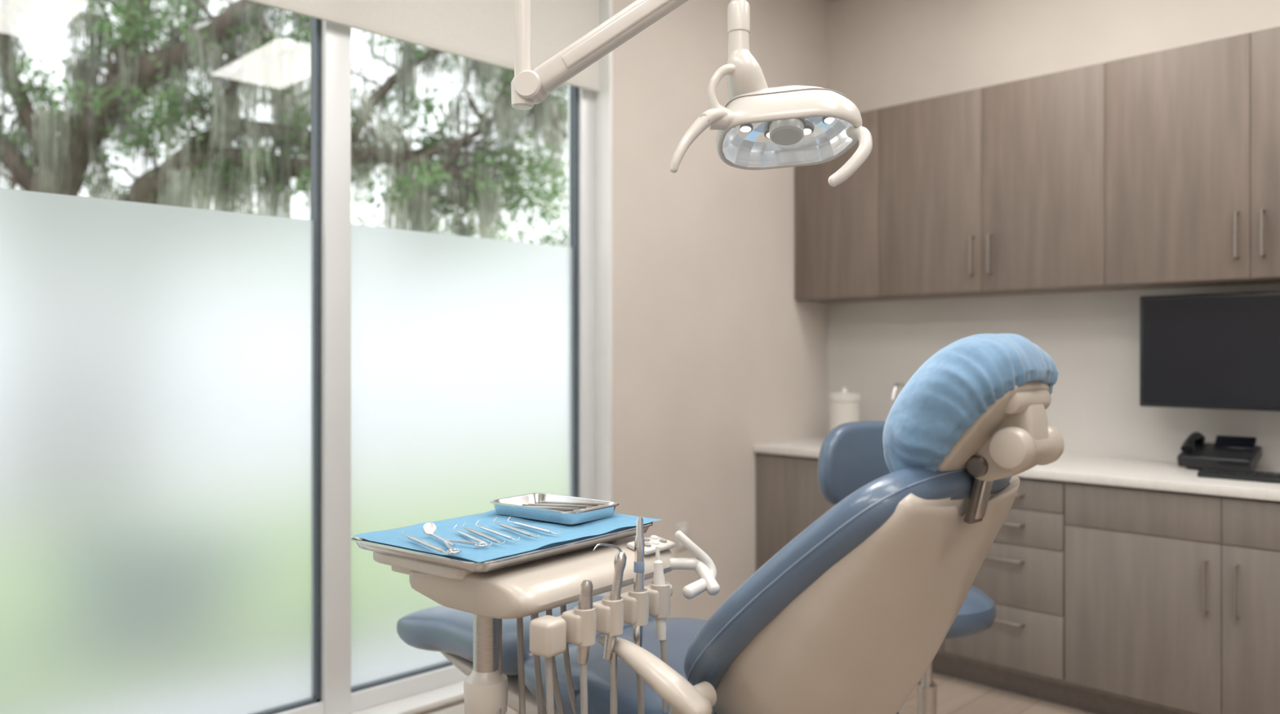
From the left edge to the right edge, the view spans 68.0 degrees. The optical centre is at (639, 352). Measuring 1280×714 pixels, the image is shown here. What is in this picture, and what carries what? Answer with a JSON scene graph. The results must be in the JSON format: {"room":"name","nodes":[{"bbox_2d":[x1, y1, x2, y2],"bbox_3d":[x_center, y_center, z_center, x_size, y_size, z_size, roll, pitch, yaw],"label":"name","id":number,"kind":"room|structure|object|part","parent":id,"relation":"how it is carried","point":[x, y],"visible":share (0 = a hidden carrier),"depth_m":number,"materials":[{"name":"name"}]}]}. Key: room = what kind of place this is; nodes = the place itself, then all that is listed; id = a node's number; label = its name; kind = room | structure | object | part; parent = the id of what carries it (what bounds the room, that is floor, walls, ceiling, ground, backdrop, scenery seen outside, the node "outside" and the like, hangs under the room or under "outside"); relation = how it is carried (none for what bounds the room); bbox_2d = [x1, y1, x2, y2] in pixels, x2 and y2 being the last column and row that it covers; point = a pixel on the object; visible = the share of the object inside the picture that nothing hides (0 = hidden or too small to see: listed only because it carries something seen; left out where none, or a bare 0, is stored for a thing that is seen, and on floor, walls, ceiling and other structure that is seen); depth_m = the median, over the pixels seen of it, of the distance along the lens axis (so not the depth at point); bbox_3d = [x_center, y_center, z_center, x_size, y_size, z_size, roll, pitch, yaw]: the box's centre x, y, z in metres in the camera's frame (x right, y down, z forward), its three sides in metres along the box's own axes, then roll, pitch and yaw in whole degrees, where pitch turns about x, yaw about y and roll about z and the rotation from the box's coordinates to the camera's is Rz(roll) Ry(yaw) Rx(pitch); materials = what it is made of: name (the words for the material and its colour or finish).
{"room":"dental clinic","nodes":[
{"label":"dental clinic","id":0,"kind":"room"},
{"bbox_2d":[415,699,464,713],"bbox_3d":[-1.389,1.280,2.740,3.410,0.120,0.200,0,0,-45],"label":"wall","id":1,"kind":"structure","parent":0,"point":[459,702],"depth_m":3.30,"materials":[{"name":"beige paint"}]},
{"bbox_2d":[276,665,466,713],"bbox_3d":[-1.415,1.170,2.764,3.409,0.060,0.090,0,0,-45],"label":"frame","id":2,"kind":"object","parent":1,"relation":"attached to","point":[368,698],"visible":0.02,"depth_m":3.28,"materials":[{"name":"metal"}]},
{"bbox_2d":[259,698,320,713],"bbox_3d":[-1.405,1.141,2.767,0.985,0.018,0.040,0,0,-45],"label":"gasket","id":3,"kind":"object","parent":2,"relation":"on","point":[311,701],"visible":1,"depth_m":3.04,"materials":[{"name":"black rubber"}]},
{"bbox_2d":[351,662,453,693],"bbox_3d":[-0.628,1.141,3.544,1.025,0.018,0.040,0,0,-45],"label":"gasket","id":4,"kind":"object","parent":2,"relation":"on","point":[446,664],"visible":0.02,"depth_m":3.31,"materials":[{"name":"black rubber"}]},
{"bbox_2d":[351,680,464,713],"bbox_3d":[-1.354,1.210,2.705,3.410,0.020,0.140,0,0,-45],"label":"trim","id":5,"kind":"structure","parent":1,"relation":"attached to","point":[437,697],"depth_m":3.26,"materials":[{"name":"white paint"}]},
{"bbox_2d":[612,0,828,620],"bbox_3d":[-1.032,-0.260,3.097,5.520,3.200,0.200,0,0,-45],"label":"wall","id":6,"kind":"structure","parent":0,"point":[716,357],"depth_m":4.26,"materials":[{"name":"beige paint"}]},
{"bbox_2d":[0,187,314,713],"bbox_3d":[-1.405,0.359,2.767,0.985,1.582,0.006,0,0,-45],"label":"frosted glass","id":7,"kind":"object","parent":6,"relation":"attached to","point":[157,361],"visible":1,"depth_m":2.76,"materials":[{"name":"white glass"}]},
{"bbox_2d":[320,19,351,713],"bbox_3d":[-1.024,-0.239,3.148,0.090,2.879,0.100,0,0,-45],"label":"mullion","id":8,"kind":"object","parent":6,"relation":"attached to","point":[335,38],"visible":0.7,"depth_m":3.11,"materials":[{"name":"metal"}]},
{"bbox_2d":[311,17,320,702],"bbox_3d":[-1.062,-0.235,3.110,0.014,2.770,0.040,0,0,-45],"label":"gasket","id":9,"kind":"object","parent":8,"relation":"attached to","point":[315,23],"visible":0.78,"depth_m":3.10,"materials":[{"name":"black rubber"}]},
{"bbox_2d":[248,0,600,92],"bbox_3d":[-1.351,-1.366,2.701,3.370,0.601,0.044,0,0,-45],"label":"roller blind","id":10,"kind":"object","parent":6,"relation":"attached to","point":[480,30],"visible":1,"depth_m":3.44,"materials":[{"name":"fabric"}]},
{"bbox_2d":[351,224,573,688],"bbox_3d":[-0.628,0.359,3.544,1.025,1.582,0.006,0,0,-45],"label":"frosted glass","id":11,"kind":"object","parent":6,"relation":"attached to","point":[462,346],"visible":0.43,"depth_m":3.44,"materials":[{"name":"white glass"}]},
{"bbox_2d":[428,702,518,713],"bbox_3d":[-1.211,1.290,2.767,4.800,0.100,0.014,0,0,-45],"label":"baseboard","id":12,"kind":"structure","parent":6,"relation":"attached to","point":[460,708],"depth_m":3.33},
{"bbox_2d":[569,84,578,497],"bbox_3d":[-0.270,-0.235,3.902,0.014,2.770,0.040,0,0,-45],"label":"gasket","id":13,"kind":"object","parent":6,"relation":"attached to","point":[574,91],"visible":0.44,"depth_m":3.89,"materials":[{"name":"black rubber"}]},
{"bbox_2d":[568,84,594,499],"bbox_3d":[-0.239,-0.239,3.940,0.084,2.879,0.090,0,0,-45],"label":"window frame","id":14,"kind":"structure","parent":6,"relation":"attached to","point":[586,97],"depth_m":3.90,"materials":[{"name":"metal"}]},
{"bbox_2d":[594,0,612,596],"bbox_3d":[-0.154,-0.239,3.903,0.018,2.879,0.103,0,0,-45],"label":"lining","id":15,"kind":"object","parent":6,"relation":"attached to","point":[603,99],"visible":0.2,"depth_m":3.89,"materials":[{"name":"white paint"}]},
{"bbox_2d":[676,522,688,551],"bbox_3d":[0.188,0.808,4.168,0.070,0.115,0.011,0,0,-45],"label":"wall outlet","id":16,"kind":"object","parent":6,"relation":"attached to","point":[683,527],"depth_m":4.16,"materials":[{"name":"white plastic"}]},
{"bbox_2d":[795,26,1279,302],"bbox_3d":[2.643,-0.700,3.081,0.343,0.880,5.019,0,0,-45],"label":"upper cabinet","id":17,"kind":"object","parent":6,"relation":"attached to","point":[1161,169],"visible":0.97,"depth_m":3.82,"materials":[{"name":"beige wood"}]},
{"bbox_3d":[0.949,-0.700,4.594,0.020,0.872,0.473,0,0,-45],"label":"door","id":18,"kind":"part","parent":17,"relation":"part of","materials":[{"name":"beige wood"}]},
{"bbox_3d":[1.294,-0.700,4.250,0.020,0.872,0.498,0,0,-45],"label":"door","id":19,"kind":"part","parent":17,"relation":"part of","materials":[{"name":"beige wood"}]},
{"bbox_3d":[1.423,-0.420,4.082,0.034,0.172,0.012,0,0,-45],"label":"handle","id":20,"kind":"part","parent":17,"relation":"part of","materials":[{"name":"silver metal"}]},
{"bbox_3d":[1.480,-0.420,4.026,0.034,0.172,0.012,0,0,-45],"label":"handle","id":21,"kind":"part","parent":17,"relation":"part of","materials":[{"name":"silver metal"}]},
{"bbox_3d":[1.648,-0.700,3.896,0.020,0.872,0.498,0,0,-45],"label":"door","id":22,"kind":"part","parent":17,"relation":"part of","materials":[{"name":"beige wood"}]},
{"bbox_3d":[1.998,-0.700,3.546,0.020,0.872,0.488,0,0,-45],"label":"door","id":23,"kind":"part","parent":17,"relation":"part of","materials":[{"name":"beige wood"}]},
{"bbox_3d":[2.123,-0.420,3.382,0.034,0.172,0.012,0,0,-45],"label":"handle","id":24,"kind":"part","parent":17,"relation":"part of","materials":[{"name":"silver metal"}]},
{"bbox_3d":[2.180,-0.420,3.326,0.034,0.172,0.012,0,0,-45],"label":"handle","id":25,"kind":"part","parent":17,"relation":"part of","materials":[{"name":"silver metal"}]},
{"bbox_3d":[2.348,-0.700,3.196,0.020,0.872,0.498,0,0,-45],"label":"door","id":26,"kind":"part","parent":17,"relation":"part of","materials":[{"name":"beige wood"}]},
{"bbox_2d":[827,283,1279,470],"bbox_3d":[2.760,0.090,3.198,0.011,0.699,5.019,0,0,-45],"label":"wall","id":27,"kind":"structure","parent":6,"relation":"attached to","point":[1091,338],"depth_m":4.10,"materials":[{"name":"paint"}]},
{"bbox_2d":[1139,290,1279,411],"bbox_3d":[2.317,-0.005,3.476,0.221,0.430,0.840,0,0,-45],"label":"monitor","id":28,"kind":"object","parent":27,"relation":"attached to","point":[1219,351],"depth_m":3.52,"materials":[{"name":"black plastic"}]},
{"bbox_2d":[898,672,1093,713],"bbox_3d":[0.866,1.390,1.198,5.720,0.100,5.470,0,0,-45],"label":"floor","id":29,"kind":"structure","parent":0,"point":[954,695],"depth_m":3.64,"materials":[{"name":"beige tile"}]},
{"bbox_2d":[373,517,719,713],"bbox_3d":[-0.209,0.824,1.879,0.628,1.032,0.518,0,0,-45],"label":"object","id":30,"kind":"object","parent":29,"relation":"on","point":[532,588],"visible":0.84,"depth_m":1.76,"materials":[{"name":"plastic"}]},
{"bbox_3d":[-0.284,0.396,1.946,0.270,0.024,0.455,0,0,38],"label":"arm","id":31,"kind":"part","parent":30,"relation":"part of","materials":[{"name":"white plastic"}]},
{"bbox_3d":[-0.292,0.590,1.800,0.048,0.300,0.048,0,0,-45],"label":"post","id":32,"kind":"part","parent":30,"relation":"part of","materials":[{"name":"metal"}]},
{"bbox_2d":[351,509,661,572],"bbox_3d":[-0.263,0.368,1.950,0.390,0.030,0.538,0,0,38],"label":"tray","id":33,"kind":"object","parent":30,"relation":"on","point":[472,558],"visible":0.65,"depth_m":1.84,"materials":[{"name":"paper"}]},
{"bbox_2d":[401,516,560,554],"bbox_3d":[-0.311,0.342,1.823,0.275,0.025,0.219,0,0,-45],"label":"instruments","id":34,"kind":"object","parent":33,"relation":"on","point":[429,528],"visible":1,"depth_m":1.81,"materials":[{"name":"metal"}]},
{"bbox_2d":[422,522,455,547],"bbox_3d":[-0.372,0.342,1.784,0.046,0.025,0.141,0,0,-45],"label":"mirror","id":35,"kind":"object","parent":34,"relation":"attached to","point":[429,528],"depth_m":1.83,"materials":[{"name":"metal"}]},
{"bbox_3d":[-0.350,0.350,1.726,0.006,0.006,0.120,0,0,-22],"label":"scissor blade","id":36,"kind":"part","parent":34,"relation":"part of","materials":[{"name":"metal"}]},
{"bbox_3d":[-0.331,0.350,1.753,0.101,0.006,0.007,0,0,30],"label":"scissor blade","id":37,"kind":"part","parent":34,"relation":"part of","materials":[{"name":"metal"}]},
{"bbox_2d":[489,493,618,524],"bbox_3d":[-0.188,0.341,2.078,0.260,0.029,0.170,0,0,38],"label":"tray","id":38,"kind":"object","parent":33,"relation":"on","point":[557,508],"visible":1,"depth_m":2.05,"materials":[{"name":"metal"}]},
{"bbox_3d":[0.023,0.396,1.950,0.054,0.020,0.100,0,0,38],"label":"control panel","id":39,"kind":"part","parent":30,"relation":"part of","materials":[{"name":"white plastic"}]},
{"bbox_3d":[0.110,0.457,1.947,0.121,0.068,0.052,0,0,24],"label":"grab handle","id":40,"kind":"part","parent":30,"relation":"part of","materials":[{"name":"white plastic"}]},
{"bbox_2d":[396,333,1064,713],"bbox_3d":[-0.002,0.653,2.100,1.754,1.371,0.681,0,0,42],"label":"dental chair","id":41,"kind":"object","parent":29,"relation":"on","point":[849,616],"visible":0.98,"depth_m":1.57,"materials":[{"name":"blue plastic"}]},
{"bbox_3d":[0.010,0.575,1.681,0.073,0.103,0.278,0,0,-45],"label":"armrest","id":42,"kind":"part","parent":41,"relation":"part of","materials":[{"name":"beige plastic"}]},
{"bbox_3d":[0.072,0.675,1.713,0.070,0.184,0.207,0,0,-1],"label":"armrest link","id":43,"kind":"part","parent":41,"relation":"part of","materials":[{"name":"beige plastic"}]},
{"bbox_3d":[0.092,0.595,1.626,0.070,0.044,0.044,0,0,-45],"label":"armrest pivot","id":44,"kind":"part","parent":41,"relation":"part of","materials":[{"name":"beige plastic"}]},
{"bbox_2d":[524,617,898,713],"bbox_3d":[0.134,0.730,2.043,0.570,0.152,0.700,0,0,-45],"label":"seat cushion","id":45,"kind":"object","parent":41,"relation":"on","point":[681,632],"depth_m":1.99,"materials":[{"name":"blue leather"}]},
{"bbox_2d":[684,466,1011,691],"bbox_3d":[0.395,0.422,1.783,0.606,0.481,0.496,0,0,-45],"label":"backrest cushion","id":46,"kind":"object","parent":41,"relation":"on","point":[865,597],"depth_m":1.57,"materials":[{"name":"blue leather"}]},
{"bbox_3d":[0.604,0.130,1.574,0.070,0.166,0.124,0,0,-45],"label":"headrest arm","id":47,"kind":"part","parent":41,"relation":"part of","materials":[{"name":"beige plastic"}]},
{"bbox_3d":[0.631,0.153,1.547,0.156,0.070,0.070,0,0,-45],"label":"headrest knob","id":48,"kind":"part","parent":41,"relation":"part of","materials":[{"name":"beige plastic"}]},
{"bbox_2d":[817,421,996,713],"bbox_3d":[0.883,0.782,2.998,0.576,1.115,0.550,0,0,-45],"label":"stool","id":49,"kind":"object","parent":29,"relation":"on","point":[851,455],"visible":0.52,"depth_m":2.97,"materials":[{"name":"blue leather"}]},
{"bbox_3d":[0.900,0.797,2.980,0.410,0.125,0.410,0,0,-45],"label":"seat","id":50,"kind":"part","parent":49,"relation":"part of","materials":[{"name":"blue leather"}]},
{"bbox_2d":[753,437,1279,713],"bbox_3d":[2.541,0.890,2.964,0.653,0.900,5.039,0,0,-45],"label":"base cabinet","id":51,"kind":"object","parent":29,"relation":"on","point":[1115,585],"visible":0.63,"depth_m":3.40,"materials":[{"name":"grey wood"}]},
{"bbox_3d":[0.899,0.853,4.207,0.020,0.735,0.958,0,0,-45],"label":"door","id":52,"kind":"part","parent":51,"relation":"part of","materials":[{"name":"grey wood"}]},
{"bbox_3d":[1.409,1.100,3.697,0.020,0.237,0.476,0,0,-45],"label":"drawer","id":53,"kind":"part","parent":51,"relation":"part of","materials":[{"name":"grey wood"}]},
{"bbox_3d":[1.392,0.800,3.676,0.034,0.012,0.182,0,0,-45],"label":"drawer handle","id":54,"kind":"part","parent":51,"relation":"part of","materials":[{"name":"silver metal"}]},
{"bbox_3d":[1.392,1.040,3.676,0.034,0.012,0.182,0,0,-45],"label":"drawer handle","id":55,"kind":"part","parent":51,"relation":"part of","materials":[{"name":"silver metal"}]},
{"bbox_3d":[1.392,0.660,3.676,0.034,0.012,0.182,0,0,-45],"label":"drawer handle","id":56,"kind":"part","parent":51,"relation":"part of","materials":[{"name":"silver metal"}]},
{"bbox_2d":[753,437,1279,501],"bbox_3d":[2.546,0.458,2.969,0.639,0.035,5.039,0,0,-45],"label":"countertop","id":57,"kind":"structure","parent":51,"relation":"on","point":[1117,472],"depth_m":3.49,"materials":[{"name":"white stone"}]},
{"bbox_2d":[827,386,861,431],"bbox_3d":[0.997,0.304,4.632,0.160,0.270,0.160,0,0,-45],"label":"canister","id":58,"kind":"object","parent":57,"relation":"on","point":[844,406],"visible":0.59,"depth_m":4.57,"materials":[{"name":"white plastic"}]},
{"bbox_2d":[890,382,905,400],"bbox_3d":[1.260,0.290,4.458,0.166,0.299,0.130,0,0,-45],"label":"sink faucet","id":59,"kind":"object","parent":57,"relation":"on","point":[897,385],"visible":0.26,"depth_m":4.44,"materials":[{"name":"metal"}]},
{"bbox_2d":[1177,431,1262,471],"bbox_3d":[2.171,0.371,3.557,0.183,0.133,0.240,0,0,-45],"label":"desk phone","id":60,"kind":"object","parent":57,"relation":"on","point":[1229,452],"visible":0.96,"depth_m":3.54,"materials":[{"name":"black plastic"}]},
{"bbox_2d":[1197,467,1279,483],"bbox_3d":[2.167,0.427,3.249,0.140,0.023,0.430,0,0,-45],"label":"keyboard","id":61,"kind":"object","parent":57,"relation":"on","point":[1212,473],"visible":1,"depth_m":3.28,"materials":[{"name":"black plastic"}]},
{"bbox_3d":[1.409,0.860,3.697,0.020,0.237,0.476,0,0,-45],"label":"drawer","id":62,"kind":"part","parent":51,"relation":"part of","materials":[{"name":"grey wood"}]},
{"bbox_3d":[1.392,0.545,3.676,0.034,0.012,0.182,0,0,-45],"label":"drawer handle","id":63,"kind":"part","parent":51,"relation":"part of","materials":[{"name":"silver metal"}]},
{"bbox_3d":[1.409,0.670,3.697,0.020,0.137,0.476,0,0,-45],"label":"drawer","id":64,"kind":"part","parent":51,"relation":"part of","materials":[{"name":"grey wood"}]},
{"bbox_3d":[1.409,0.542,3.697,0.020,0.112,0.476,0,0,-45],"label":"drawer","id":65,"kind":"part","parent":51,"relation":"part of","materials":[{"name":"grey wood"}]},
{"bbox_3d":[1.760,0.561,3.345,0.020,0.152,0.509,0,0,-45],"label":"drawer","id":66,"kind":"part","parent":51,"relation":"part of","materials":[{"name":"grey wood"}]},
{"bbox_3d":[1.760,0.930,3.345,0.020,0.580,0.509,0,0,-45],"label":"door","id":67,"kind":"part","parent":51,"relation":"part of","materials":[{"name":"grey wood"}]},
{"bbox_3d":[1.890,0.785,3.177,0.034,0.182,0.012,0,0,-45],"label":"handle","id":68,"kind":"part","parent":51,"relation":"part of","materials":[{"name":"silver metal"}]},
{"bbox_3d":[1.954,0.785,3.114,0.034,0.182,0.012,0,0,-45],"label":"handle","id":69,"kind":"part","parent":51,"relation":"part of","materials":[{"name":"silver metal"}]},
{"bbox_3d":[2.123,0.561,2.982,0.020,0.152,0.513,0,0,-45],"label":"drawer","id":70,"kind":"part","parent":51,"relation":"part of","materials":[{"name":"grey wood"}]},
{"bbox_3d":[2.123,0.930,2.982,0.020,0.580,0.513,0,0,-45],"label":"door","id":71,"kind":"part","parent":51,"relation":"part of","materials":[{"name":"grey wood"}]},
{"bbox_2d":[828,0,1279,302],"bbox_3d":[2.825,-0.260,3.228,0.120,3.200,5.370,0,0,-45],"label":"wall","id":72,"kind":"structure","parent":0,"point":[882,53],"depth_m":4.35,"materials":[{"name":"beige paint"}]},
{"bbox_3d":[0.866,-1.910,1.199,5.720,0.100,5.470,0,0,-45],"label":"ceiling","id":73,"kind":"structure","parent":0,"visible":0},
{"bbox_2d":[511,0,688,110],"bbox_3d":[-0.058,-1.175,1.860,0.561,1.370,0.199,0,0,13],"label":"support","id":74,"kind":"object","parent":73,"relation":"hanging from","point":[529,87],"visible":1,"depth_m":1.86,"materials":[{"name":"white plastic"}]},
{"bbox_3d":[0.004,-0.653,1.845,0.316,0.195,0.048,0,0,14],"label":"spring arm","id":75,"kind":"part","parent":74,"relation":"part of","materials":[{"name":"white plastic"}]},
{"bbox_2d":[670,0,872,186],"bbox_3d":[0.243,-0.540,1.817,0.372,0.480,0.206,0,0,2],"label":"light","id":76,"kind":"object","parent":74,"relation":"attached to","point":[760,127],"visible":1,"depth_m":1.78,"materials":[{"name":"white plastic"}]},
{"bbox_3d":[0.111,-0.391,1.747,0.107,0.127,0.062,0,0,-45],"label":"handle","id":77,"kind":"part","parent":76,"relation":"part of","materials":[{"name":"white plastic"}]},
{"bbox_3d":[0.387,-0.362,1.736,0.094,0.124,0.058,0,0,-45],"label":"handle","id":78,"kind":"part","parent":76,"relation":"part of","materials":[{"name":"white plastic"}]},
{"label":"outside","id":79,"kind":"structure","parent":0,"visible":0},
{"label":"ground","id":80,"kind":"structure","parent":79,"visible":0},
{"bbox_2d":[0,0,568,246],"bbox_3d":[-3.479,-1.414,7.897,6.762,5.819,2.710,0,0,-1],"label":"live oak tree","id":81,"kind":"object","parent":80,"relation":"on","point":[62,162],"visible":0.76,"depth_m":7.66,"materials":[{"name":"green plant"}]},
{"bbox_2d":[0,133,568,246],"bbox_3d":[-5.132,-1.030,15.050,12.057,5.016,4.679,0,0,-4],"label":"trees","id":82,"kind":"object","parent":80,"relation":"on","point":[557,215],"visible":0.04,"depth_m":15.16,"materials":[{"name":"plant"}]}
]}

